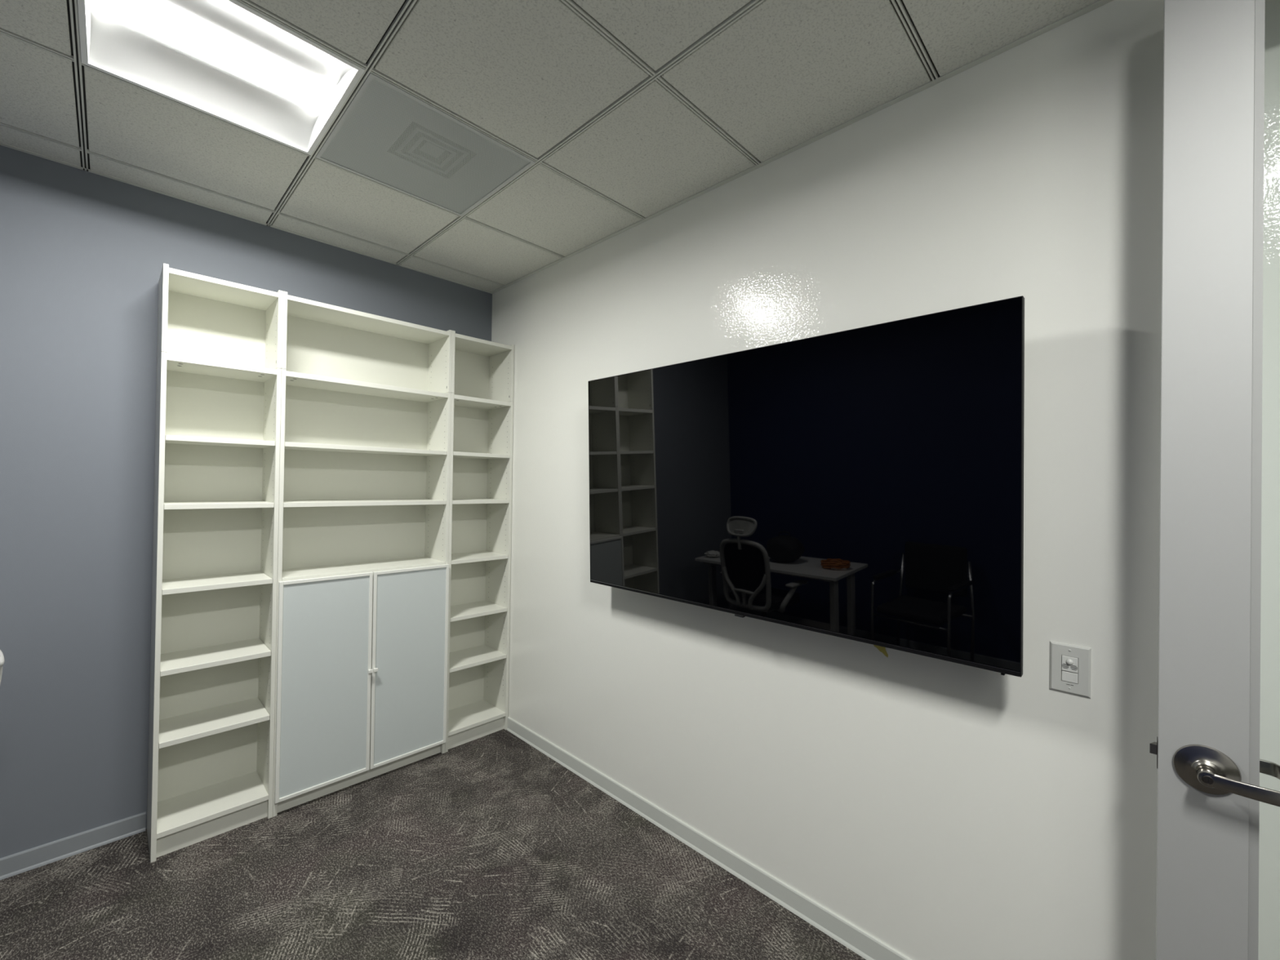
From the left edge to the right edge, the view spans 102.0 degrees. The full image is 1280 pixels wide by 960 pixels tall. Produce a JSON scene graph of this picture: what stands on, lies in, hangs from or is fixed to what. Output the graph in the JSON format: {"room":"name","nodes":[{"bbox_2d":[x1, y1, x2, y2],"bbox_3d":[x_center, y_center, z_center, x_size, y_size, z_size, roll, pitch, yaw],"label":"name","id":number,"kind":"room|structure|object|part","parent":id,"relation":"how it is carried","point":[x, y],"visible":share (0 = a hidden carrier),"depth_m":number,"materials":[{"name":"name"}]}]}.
{"room":"private office","nodes":[
{"label":"private office","id":0,"kind":"room"},
{"bbox_2d":[0,145,492,857],"bbox_3d":[-2.091,0.070,2.337,0.100,2.876,3.251,0,-1,44],"label":"wall","id":1,"kind":"structure","parent":0,"point":[83,254],"depth_m":2.11,"materials":[{"name":"grey paint"}]},
{"bbox_2d":[0,811,146,879],"bbox_3d":[-2.627,1.458,1.718,0.014,0.076,1.429,0,-1,44],"label":"baseboard","id":2,"kind":"structure","parent":1,"relation":"attached to","point":[33,858],"depth_m":2.07,"materials":[{"name":"grey plastic"}]},
{"bbox_2d":[0,728,866,959],"bbox_3d":[-0.107,1.555,0.374,5.700,0.060,3.251,0,-1,44],"label":"floor","id":3,"kind":"structure","parent":0,"point":[486,847],"depth_m":1.93,"materials":[{"name":"carpet"}]},
{"bbox_2d":[0,649,4,684],"bbox_3d":[-1.962,0.926,1.188,0.720,1.153,0.628,1,0,39],"label":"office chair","id":4,"kind":"object","parent":3,"relation":"on","point":[2,656],"visible":1,"depth_m":1.43,"materials":[{"name":"white plastic"}]},
{"bbox_3d":[-1.774,0.530,1.418,0.090,0.156,0.036,1,0,39],"label":"headrest post","id":5,"kind":"part","parent":4,"relation":"part of","materials":[{"name":"white plastic"}]},
{"bbox_2d":[146,262,283,862],"bbox_3d":[-1.871,0.326,2.288,0.279,2.370,0.399,0,-1,44],"label":"bookcase","id":6,"kind":"object","parent":3,"relation":"on","point":[217,463],"visible":1,"depth_m":2.33,"materials":[{"name":"white wood"}]},
{"bbox_3d":[-2.007,0.499,2.150,0.279,2.018,0.017,0,-1,44],"label":"panel","id":7,"kind":"part","parent":6,"relation":"part of","materials":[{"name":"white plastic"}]},
{"bbox_3d":[-1.989,-0.686,2.158,0.279,0.351,0.017,0,-1,44],"label":"extension panel","id":8,"kind":"part","parent":6,"relation":"part of","materials":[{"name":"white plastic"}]},
{"bbox_3d":[-1.968,0.325,2.383,0.006,2.330,0.366,0,-1,44],"label":"panel","id":9,"kind":"part","parent":6,"relation":"part of","materials":[{"name":"white wood"}]},
{"bbox_3d":[-1.888,1.415,2.281,0.278,0.021,0.366,0,-1,44],"label":"shelf","id":10,"kind":"part","parent":6,"relation":"part of","materials":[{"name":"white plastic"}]},
{"bbox_3d":[-1.882,1.060,2.283,0.275,0.021,0.364,0,-1,44],"label":"shelf","id":11,"kind":"part","parent":6,"relation":"part of","materials":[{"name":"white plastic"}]},
{"bbox_3d":[-1.878,0.773,2.285,0.275,0.021,0.364,0,-1,44],"label":"shelf","id":12,"kind":"part","parent":6,"relation":"part of","materials":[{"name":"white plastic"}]},
{"bbox_3d":[-1.873,0.450,2.287,0.275,0.021,0.364,0,-1,44],"label":"shelf","id":13,"kind":"part","parent":6,"relation":"part of","materials":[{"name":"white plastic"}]},
{"bbox_3d":[-1.868,0.110,2.289,0.275,0.021,0.364,0,-1,44],"label":"shelf","id":14,"kind":"part","parent":6,"relation":"part of","materials":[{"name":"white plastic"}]},
{"bbox_3d":[-1.863,-0.167,2.291,0.275,0.021,0.364,0,-1,44],"label":"shelf","id":15,"kind":"part","parent":6,"relation":"part of","materials":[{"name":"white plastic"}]},
{"bbox_3d":[-1.859,-0.488,2.294,0.278,0.023,0.366,0,-1,44],"label":"joining panel","id":16,"kind":"part","parent":6,"relation":"part of","materials":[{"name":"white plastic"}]},
{"bbox_3d":[-1.854,-0.836,2.296,0.278,0.021,0.366,0,-1,44],"label":"panel","id":17,"kind":"part","parent":6,"relation":"part of","materials":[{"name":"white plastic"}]},
{"bbox_3d":[-1.740,0.505,2.424,0.279,2.018,0.017,0,-1,44],"label":"panel","id":18,"kind":"part","parent":6,"relation":"part of","materials":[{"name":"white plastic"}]},
{"bbox_3d":[-1.722,-0.680,2.432,0.279,0.351,0.017,0,-1,44],"label":"extension panel","id":19,"kind":"part","parent":6,"relation":"part of","materials":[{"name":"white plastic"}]},
{"bbox_2d":[272,291,452,817],"bbox_3d":[-1.437,0.336,2.703,0.323,2.370,0.799,0,-1,44],"label":"bookcase","id":20,"kind":"object","parent":3,"relation":"on","point":[362,592],"visible":0.79,"depth_m":2.69,"materials":[{"name":"white wood"}]},
{"bbox_3d":[-1.728,0.505,2.437,0.279,2.018,0.017,0,-1,44],"label":"panel","id":21,"kind":"part","parent":20,"relation":"part of","materials":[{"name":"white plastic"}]},
{"bbox_3d":[-1.710,-0.680,2.445,0.279,0.351,0.017,0,-1,44],"label":"extension panel","id":22,"kind":"part","parent":20,"relation":"part of","materials":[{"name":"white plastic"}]},
{"bbox_3d":[-1.493,0.957,2.466,0.018,0.991,0.394,0,-1,44],"label":"door","id":23,"kind":"part","parent":20,"relation":"part of","materials":[{"name":"white wood"}]},
{"bbox_3d":[-1.494,0.957,2.467,0.009,0.960,0.363,0,-1,44],"label":"panel","id":24,"kind":"part","parent":20,"relation":"part of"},
{"bbox_3d":[-1.550,0.335,2.813,0.006,2.330,0.766,0,-1,44],"label":"panel","id":25,"kind":"part","parent":20,"relation":"part of","materials":[{"name":"white wood"}]},
{"bbox_3d":[-1.454,0.461,2.717,0.275,0.021,0.764,0,-1,44],"label":"shelf","id":26,"kind":"part","parent":20,"relation":"part of","materials":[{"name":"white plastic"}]},
{"bbox_3d":[-1.449,0.119,2.719,0.275,0.021,0.764,0,-1,44],"label":"shelf","id":27,"kind":"part","parent":20,"relation":"part of","materials":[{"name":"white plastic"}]},
{"bbox_3d":[-1.445,-0.158,2.721,0.275,0.021,0.764,0,-1,44],"label":"shelf","id":28,"kind":"part","parent":20,"relation":"part of","materials":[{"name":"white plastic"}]},
{"bbox_3d":[-1.440,-0.479,2.724,0.278,0.023,0.766,0,-1,44],"label":"joining panel","id":29,"kind":"part","parent":20,"relation":"part of","materials":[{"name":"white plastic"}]},
{"bbox_3d":[-1.435,-0.827,2.726,0.278,0.021,0.766,0,-1,44],"label":"panel","id":30,"kind":"part","parent":20,"relation":"part of","materials":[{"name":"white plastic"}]},
{"bbox_3d":[-1.216,0.963,2.752,0.018,0.991,0.394,0,-1,44],"label":"door","id":31,"kind":"part","parent":20,"relation":"part of","materials":[{"name":"white wood"}]},
{"bbox_3d":[-1.217,0.963,2.753,0.009,0.960,0.363,0,-1,44],"label":"panel","id":32,"kind":"part","parent":20,"relation":"part of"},
{"bbox_3d":[-1.182,0.517,2.997,0.279,2.018,0.017,0,-1,44],"label":"panel","id":33,"kind":"part","parent":20,"relation":"part of","materials":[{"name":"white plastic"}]},
{"bbox_3d":[-1.164,-0.668,3.005,0.279,0.351,0.017,0,-1,44],"label":"extension panel","id":34,"kind":"part","parent":20,"relation":"part of","materials":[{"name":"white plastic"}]},
{"bbox_2d":[444,330,514,752],"bbox_3d":[-1.034,0.345,3.148,0.279,2.370,0.400,0,-1,44],"label":"bookcase","id":35,"kind":"object","parent":3,"relation":"on","point":[482,371],"visible":0.66,"depth_m":3.25,"materials":[{"name":"white wood"}]},
{"bbox_3d":[-1.170,0.518,3.010,0.279,2.018,0.017,0,-1,44],"label":"panel","id":36,"kind":"part","parent":35,"relation":"part of","materials":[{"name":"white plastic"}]},
{"bbox_3d":[-1.152,-0.668,3.018,0.279,0.351,0.017,0,-1,44],"label":"extension panel","id":37,"kind":"part","parent":35,"relation":"part of","materials":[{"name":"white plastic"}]},
{"bbox_3d":[-1.131,0.344,3.243,0.006,2.330,0.367,0,-1,44],"label":"panel","id":38,"kind":"part","parent":35,"relation":"part of","materials":[{"name":"white wood"}]},
{"bbox_3d":[-1.051,1.434,3.141,0.278,0.021,0.367,0,-1,44],"label":"shelf","id":39,"kind":"part","parent":35,"relation":"part of","materials":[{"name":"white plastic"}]},
{"bbox_3d":[-1.045,1.078,3.143,0.275,0.021,0.365,0,-1,44],"label":"shelf","id":40,"kind":"part","parent":35,"relation":"part of","materials":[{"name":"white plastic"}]},
{"bbox_3d":[-1.040,0.792,3.145,0.275,0.021,0.365,0,-1,44],"label":"shelf","id":41,"kind":"part","parent":35,"relation":"part of","materials":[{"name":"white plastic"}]},
{"bbox_3d":[-1.036,0.468,3.147,0.275,0.021,0.365,0,-1,44],"label":"shelf","id":42,"kind":"part","parent":35,"relation":"part of","materials":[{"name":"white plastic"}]},
{"bbox_3d":[-1.030,0.128,3.150,0.275,0.021,0.365,0,-1,44],"label":"shelf","id":43,"kind":"part","parent":35,"relation":"part of","materials":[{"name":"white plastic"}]},
{"bbox_3d":[-1.026,-0.149,3.151,0.275,0.021,0.365,0,-1,44],"label":"shelf","id":44,"kind":"part","parent":35,"relation":"part of","materials":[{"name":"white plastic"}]},
{"bbox_3d":[-1.022,-0.469,3.154,0.278,0.023,0.367,0,-1,44],"label":"joining panel","id":45,"kind":"part","parent":35,"relation":"part of","materials":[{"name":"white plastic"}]},
{"bbox_3d":[-1.016,-0.818,3.156,0.278,0.021,0.367,0,-1,44],"label":"panel","id":46,"kind":"part","parent":35,"relation":"part of","materials":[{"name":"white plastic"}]},
{"bbox_3d":[-0.903,0.523,3.284,0.279,2.018,0.017,0,-1,44],"label":"panel","id":47,"kind":"part","parent":35,"relation":"part of","materials":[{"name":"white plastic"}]},
{"bbox_3d":[-0.885,-0.662,3.292,0.279,0.351,0.017,0,-1,44],"label":"extension panel","id":48,"kind":"part","parent":35,"relation":"part of","materials":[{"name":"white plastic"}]},
{"bbox_2d":[0,0,1099,292],"bbox_3d":[-0.566,-1.244,0.881,4.100,0.021,3.051,0,-1,44],"label":"ceiling","id":49,"kind":"structure","parent":0,"point":[625,111],"depth_m":1.67,"materials":[{"name":"tile"}]},
{"bbox_2d":[77,0,364,155],"bbox_3d":[-1.246,-1.299,1.551,0.594,0.123,0.594,0,-1,44],"label":"ceiling light","id":50,"kind":"object","parent":49,"relation":"attached to","point":[228,60],"visible":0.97,"depth_m":1.58,"materials":[{"name":"white plastic"}]},
{"bbox_3d":[-1.437,-1.296,1.355,0.566,0.098,0.018,0,-1,44],"label":"plate","id":51,"kind":"part","parent":50,"relation":"part of","materials":[{"name":"white metal"}]},
{"bbox_3d":[-1.055,-1.288,1.748,0.566,0.098,0.018,0,-1,44],"label":"plate","id":52,"kind":"part","parent":50,"relation":"part of","materials":[{"name":"white metal"}]},
{"bbox_2d":[315,72,535,216],"bbox_3d":[-0.821,-1.281,1.988,0.594,0.105,0.594,0,-1,44],"label":"ceiling vent","id":53,"kind":"object","parent":49,"relation":"in","point":[387,135],"visible":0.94,"depth_m":1.95,"materials":[{"name":"grey metal"}]},
{"bbox_3d":[-0.782,-1.242,1.950,0.068,0.002,0.068,0,-1,44],"label":"plate","id":54,"kind":"part","parent":53,"relation":"part of","materials":[{"name":"white metal"}]},
{"bbox_2d":[491,0,1279,959],"bbox_3d":[1.050,0.112,1.478,5.600,2.876,0.100,0,-1,44],"label":"wall","id":55,"kind":"structure","parent":0,"point":[940,809],"depth_m":1.55,"materials":[{"name":"white paint"}]},
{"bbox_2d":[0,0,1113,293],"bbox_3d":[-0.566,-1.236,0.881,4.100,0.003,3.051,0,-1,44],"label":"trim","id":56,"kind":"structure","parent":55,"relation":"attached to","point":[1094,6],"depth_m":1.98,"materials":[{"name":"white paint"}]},
{"bbox_2d":[506,716,911,959],"bbox_3d":[0.553,1.507,1.851,3.815,0.076,0.014,0,-1,44],"label":"baseboard","id":57,"kind":"structure","parent":55,"relation":"attached to","point":[860,942],"depth_m":2.05,"materials":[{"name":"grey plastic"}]},
{"bbox_2d":[587,295,1024,677],"bbox_3d":[0.402,0.018,1.924,1.671,0.962,0.161,0,-1,44],"label":"television","id":58,"kind":"object","parent":55,"relation":"attached to","point":[865,484],"visible":1,"depth_m":1.61,"materials":[{"name":"black glass"}]},
{"bbox_2d":[873,644,888,657],"bbox_3d":[0.773,0.539,1.668,0.051,0.054,0.001,0,-1,44],"label":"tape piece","id":59,"kind":"object","parent":55,"relation":"attached to","point":[882,649],"visible":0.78,"depth_m":1.66,"materials":[{"name":"yellow"}]},
{"bbox_2d":[1049,640,1091,697],"bbox_3d":[1.107,0.488,1.334,0.082,0.126,0.015,0,-1,44],"label":"wall switch","id":60,"kind":"object","parent":55,"relation":"attached to","point":[1070,665],"visible":1,"depth_m":1.33,"materials":[{"name":"grey plastic"}]},
{"bbox_2d":[1149,0,1279,959],"bbox_3d":[1.418,0.222,0.771,0.936,2.633,0.161,0,-1,44],"label":"door","id":61,"kind":"structure","parent":55,"relation":"in","point":[1206,747],"depth_m":1.02,"materials":[{"name":"paint"}]},
{"bbox_3d":[1.086,0.572,1.087,0.001,0.058,0.024,0,-1,44],"label":"latch plate","id":62,"kind":"part","parent":61,"relation":"part of","materials":[{"name":"grey metal"}]},
{"bbox_3d":[1.128,0.571,0.963,0.126,0.028,0.042,0,-1,44],"label":"handle","id":63,"kind":"part","parent":61,"relation":"part of","materials":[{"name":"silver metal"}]},
{"bbox_3d":[1.210,0.573,1.048,0.126,0.028,0.042,0,-1,44],"label":"handle","id":64,"kind":"part","parent":61,"relation":"part of","materials":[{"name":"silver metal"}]}
]}

